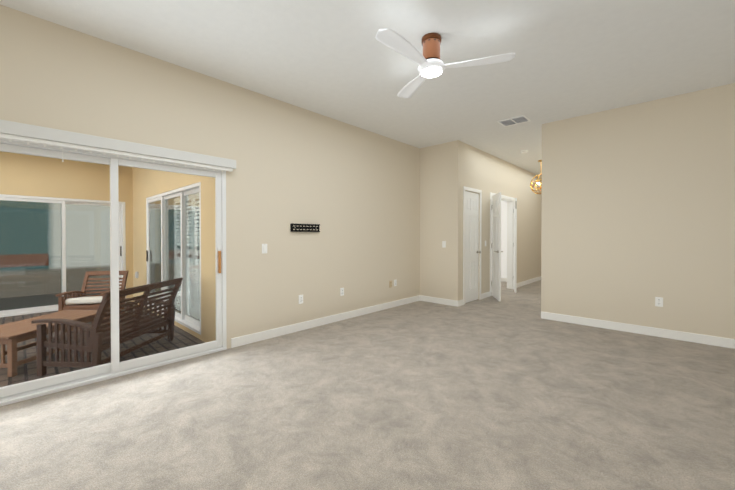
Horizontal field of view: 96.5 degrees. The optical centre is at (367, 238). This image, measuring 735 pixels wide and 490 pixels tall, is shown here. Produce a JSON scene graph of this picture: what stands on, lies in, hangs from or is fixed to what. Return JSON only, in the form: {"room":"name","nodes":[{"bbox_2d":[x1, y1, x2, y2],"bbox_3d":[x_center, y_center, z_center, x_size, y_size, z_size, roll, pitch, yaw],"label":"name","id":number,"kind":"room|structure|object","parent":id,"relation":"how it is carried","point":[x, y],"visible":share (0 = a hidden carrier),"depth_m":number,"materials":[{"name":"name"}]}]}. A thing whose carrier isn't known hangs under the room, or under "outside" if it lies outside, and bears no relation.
{"room":"living room","nodes":[
{"label":"living room","id":0,"kind":"room"},
{"bbox_2d":[0,151,132,301],"bbox_3d":[-8.225,-0.108,3.229,0.250,2.840,10.360,0,1,43],"label":"wall","id":1,"kind":"structure","parent":0,"point":[91,182],"depth_m":5.98,"materials":[{"name":"yellow paint"}]},
{"bbox_2d":[0,194,125,317],"bbox_3d":[-5.545,0.276,5.984,0.130,2.028,1.836,0,1,43],"label":"window","id":2,"kind":"structure","parent":1,"relation":"in","point":[63,278],"depth_m":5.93,"materials":[{"name":"clear glass"}]},
{"bbox_2d":[133,167,215,342],"bbox_3d":[-3.160,-0.124,5.340,4.245,2.840,0.250,0,1,43],"label":"wall","id":3,"kind":"structure","parent":0,"point":[158,179],"depth_m":4.50,"materials":[{"name":"yellow paint"}]},
{"bbox_2d":[146,182,200,334],"bbox_3d":[-3.017,0.248,5.192,2.616,1.978,0.267,0,1,43],"label":"sliding glass door","id":4,"kind":"structure","parent":3,"relation":"in","point":[164,261],"depth_m":4.95,"materials":[{"name":"clear glass"}]},
{"bbox_2d":[0,5,419,348],"bbox_3d":[-2.063,-0.247,3.122,0.120,2.920,8.840,0,1,43],"label":"wall","id":5,"kind":"structure","parent":0,"point":[353,191],"depth_m":3.89,"materials":[{"name":"beige paint"}]},
{"bbox_2d":[0,138,226,406],"bbox_3d":[-2.566,0.234,2.576,0.160,1.968,2.866,0,1,43],"label":"door frame","id":6,"kind":"structure","parent":5,"relation":"in","point":[31,389],"depth_m":2.89,"materials":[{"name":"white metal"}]},
{"bbox_2d":[0,119,235,171],"bbox_3d":[-2.496,-0.729,2.499,0.094,0.246,3.025,0,1,43],"label":"blind valance","id":7,"kind":"object","parent":5,"relation":"attached to","point":[10,131],"visible":0.98,"depth_m":2.75,"materials":[{"name":"white plastic"}]},
{"bbox_2d":[262,244,266,253],"bbox_3d":[-1.227,0.117,3.917,0.014,0.116,0.072,0,1,43],"label":"light switch","id":8,"kind":"object","parent":5,"relation":"attached to","point":[264,248],"visible":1,"depth_m":3.91,"materials":[{"name":"white plastic"}]},
{"bbox_2d":[299,295,302,303],"bbox_3d":[-0.872,0.794,4.303,0.011,0.116,0.072,0,1,43],"label":"wall outlet","id":9,"kind":"object","parent":5,"relation":"attached to","point":[300,299],"visible":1,"depth_m":4.30,"materials":[{"name":"white plastic"}]},
{"bbox_2d":[290,223,319,231],"bbox_3d":[-0.817,-0.144,4.340,0.029,0.105,0.460,0,1,43],"label":"bracket","id":10,"kind":"object","parent":5,"relation":"attached to","point":[304,227],"visible":1,"depth_m":4.32,"materials":[{"name":"black metal"}]},
{"bbox_2d":[231,295,419,347],"bbox_3d":[-0.248,1.146,4.968,0.014,0.105,3.680,0,1,43],"label":"baseboard","id":11,"kind":"structure","parent":5,"relation":"attached to","point":[259,336],"depth_m":4.43,"materials":[{"name":"white wood"}]},
{"bbox_2d":[340,288,343,295],"bbox_3d":[-0.372,0.780,4.835,0.011,0.116,0.072,0,1,43],"label":"wall outlet","id":12,"kind":"object","parent":5,"relation":"attached to","point":[341,291],"visible":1,"depth_m":4.82,"materials":[{"name":"white plastic"}]},
{"bbox_2d":[0,280,734,489],"bbox_3d":[1.536,1.261,3.432,9.920,0.100,14.440,0,1,43],"label":"floor carpet","id":13,"kind":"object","parent":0,"point":[511,390],"visible":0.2,"depth_m":2.28,"materials":[{"name":"beige carpet"}]},
{"bbox_2d":[0,0,734,176],"bbox_3d":[1.536,-1.759,3.407,9.920,0.100,14.440,0,1,43],"label":"ceiling","id":14,"kind":"structure","parent":0,"point":[335,60],"depth_m":3.00,"materials":[{"name":"paint"}]},
{"bbox_2d":[375,29,515,97],"bbox_3d":[0.451,-1.557,2.686,1.164,0.293,1.041,0,1,43],"label":"ceiling fan","id":15,"kind":"object","parent":14,"relation":"hanging from","point":[431,63],"visible":1,"depth_m":2.71,"materials":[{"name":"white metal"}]},
{"bbox_2d":[497,115,530,126],"bbox_3d":[2.134,-1.713,4.780,0.375,0.012,0.300,0,1,43],"label":"ceiling vent","id":16,"kind":"object","parent":14,"relation":"in","point":[515,120],"visible":1,"depth_m":4.78,"materials":[{"name":"white metal"}]},
{"bbox_2d":[530,160,541,193],"bbox_3d":[3.847,-1.363,7.276,0.444,0.751,0.444,0,1,43],"label":"orb chandelier","id":17,"kind":"object","parent":14,"relation":"hanging from","point":[537,185],"visible":0.6,"depth_m":7.27,"materials":[{"name":"gold metal"}]},
{"bbox_2d":[420,142,451,299],"bbox_3d":[1.244,-0.271,6.162,0.780,2.920,0.120,0,1,43],"label":"wall","id":18,"kind":"structure","parent":0,"point":[449,171],"depth_m":6.06,"materials":[{"name":"beige paint"}]},
{"bbox_2d":[420,295,459,306],"bbox_3d":[1.313,1.138,6.017,0.774,0.105,0.020,0,1,43],"label":"baseboard","id":19,"kind":"structure","parent":18,"relation":"attached to","point":[456,303],"depth_m":5.99,"materials":[{"name":"white wood"}]},
{"bbox_2d":[452,140,541,300],"bbox_3d":[3.380,-0.284,7.751,0.120,2.920,5.360,0,1,43],"label":"wall","id":20,"kind":"structure","parent":0,"point":[472,167],"depth_m":6.70,"materials":[{"name":"beige paint"}]},
{"bbox_2d":[463,186,481,304],"bbox_3d":[1.975,0.121,6.158,0.016,2.135,0.740,0,1,43],"label":"door frame","id":21,"kind":"structure","parent":20,"relation":"attached to","point":[472,189],"depth_m":5.97,"materials":[{"name":"white wood"}]},
{"bbox_2d":[465,191,480,302],"bbox_3d":[1.974,0.152,6.159,0.107,2.050,0.602,0,1,43],"label":"closet door","id":22,"kind":"structure","parent":20,"relation":"in","point":[472,252],"depth_m":6.18,"materials":[{"name":"white wood"}]},
{"bbox_2d":[481,291,489,298],"bbox_3d":[2.375,1.133,6.593,0.014,0.105,0.410,0,1,43],"label":"baseboard","id":23,"kind":"structure","parent":20,"relation":"attached to","point":[484,295],"depth_m":6.57,"materials":[{"name":"white wood"}]},
{"bbox_2d":[491,192,502,300],"bbox_3d":[2.539,0.150,6.464,0.399,2.050,0.537,0,1,43],"label":"hall door","id":24,"kind":"structure","parent":20,"relation":"in","point":[496,248],"depth_m":6.38,"materials":[{"name":"white wood"}]},
{"bbox_2d":[490,192,514,295],"bbox_3d":[2.942,0.110,7.287,0.152,2.140,1.380,0,1,43],"label":"door frame","id":25,"kind":"structure","parent":20,"relation":"attached to","point":[510,214],"depth_m":7.70,"materials":[{"name":"white wood"}]},
{"bbox_2d":[513,198,516,292],"bbox_3d":[3.317,0.142,7.383,0.052,2.050,0.634,0,0,22],"label":"hall door","id":26,"kind":"structure","parent":20,"relation":"in","point":[515,250],"depth_m":7.10,"materials":[{"name":"white wood"}]},
{"bbox_2d":[517,276,540,287],"bbox_3d":[4.364,1.116,8.712,0.014,0.105,2.625,0,1,43],"label":"baseboard","id":27,"kind":"structure","parent":20,"relation":"attached to","point":[529,281],"depth_m":8.49,"materials":[{"name":"white wood"}]},
{"bbox_2d":[501,201,506,277],"bbox_3d":[2.921,-0.300,9.731,3.260,2.920,0.100,0,1,43],"label":"wall","id":28,"kind":"structure","parent":0,"point":[504,239],"depth_m":8.91,"materials":[{"name":"white"}]},
{"bbox_2d":[541,122,552,312],"bbox_3d":[4.460,-0.276,6.812,0.120,2.920,5.250,0,1,43],"label":"wall","id":29,"kind":"structure","parent":0,"point":[547,128],"depth_m":4.89,"materials":[{"name":"beige paint"}]},
{"bbox_2d":[553,83,734,338],"bbox_3d":[4.560,-0.247,3.200,4.970,2.920,0.120,0,1,43],"label":"wall","id":30,"kind":"structure","parent":0,"point":[638,210],"depth_m":4.09,"materials":[{"name":"beige paint"}]},
{"bbox_2d":[541,311,734,348],"bbox_3d":[4.463,1.160,3.210,5.070,0.105,0.014,0,1,43],"label":"baseboard","id":31,"kind":"structure","parent":30,"relation":"attached to","point":[618,326],"depth_m":4.12,"materials":[{"name":"white wood"}]},
{"bbox_2d":[655,297,662,306],"bbox_3d":[3.585,0.776,4.033,0.072,0.116,0.011,0,1,43],"label":"outlet","id":32,"kind":"object","parent":30,"relation":"attached to","point":[658,301],"visible":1,"depth_m":4.03,"materials":[{"name":"white plastic"}]},
{"label":"outside","id":33,"kind":"structure","parent":0,"visible":0},
{"bbox_2d":[0,302,204,386],"bbox_3d":[-6.648,1.374,1.761,4.675,0.100,10.360,0,1,43],"label":"floor","id":34,"kind":"structure","parent":33,"point":[156,346],"depth_m":3.84,"materials":[{"name":"brown wood"}]},
{"bbox_2d":[0,310,106,376],"bbox_3d":[-3.600,1.109,3.629,0.560,0.400,1.100,0,0,3],"label":"coffee table","id":35,"kind":"object","parent":34,"relation":"on","point":[10,332],"depth_m":3.34,"materials":[{"name":"brown wood"}]},
{"bbox_2d":[56,271,128,318],"bbox_3d":[-4.230,0.917,5.099,0.615,0.763,0.722,0,0,-13],"label":"patio chair","id":36,"kind":"object","parent":34,"relation":"on","point":[92,303],"depth_m":5.00,"materials":[{"name":"brown wood"}]},
{"bbox_2d":[31,277,182,375],"bbox_3d":[-2.788,0.906,3.680,0.764,0.808,1.155,0,0,3],"label":"bench","id":37,"kind":"object","parent":34,"relation":"on","point":[96,345],"depth_m":3.26,"materials":[{"name":"brown wood"}]}
]}

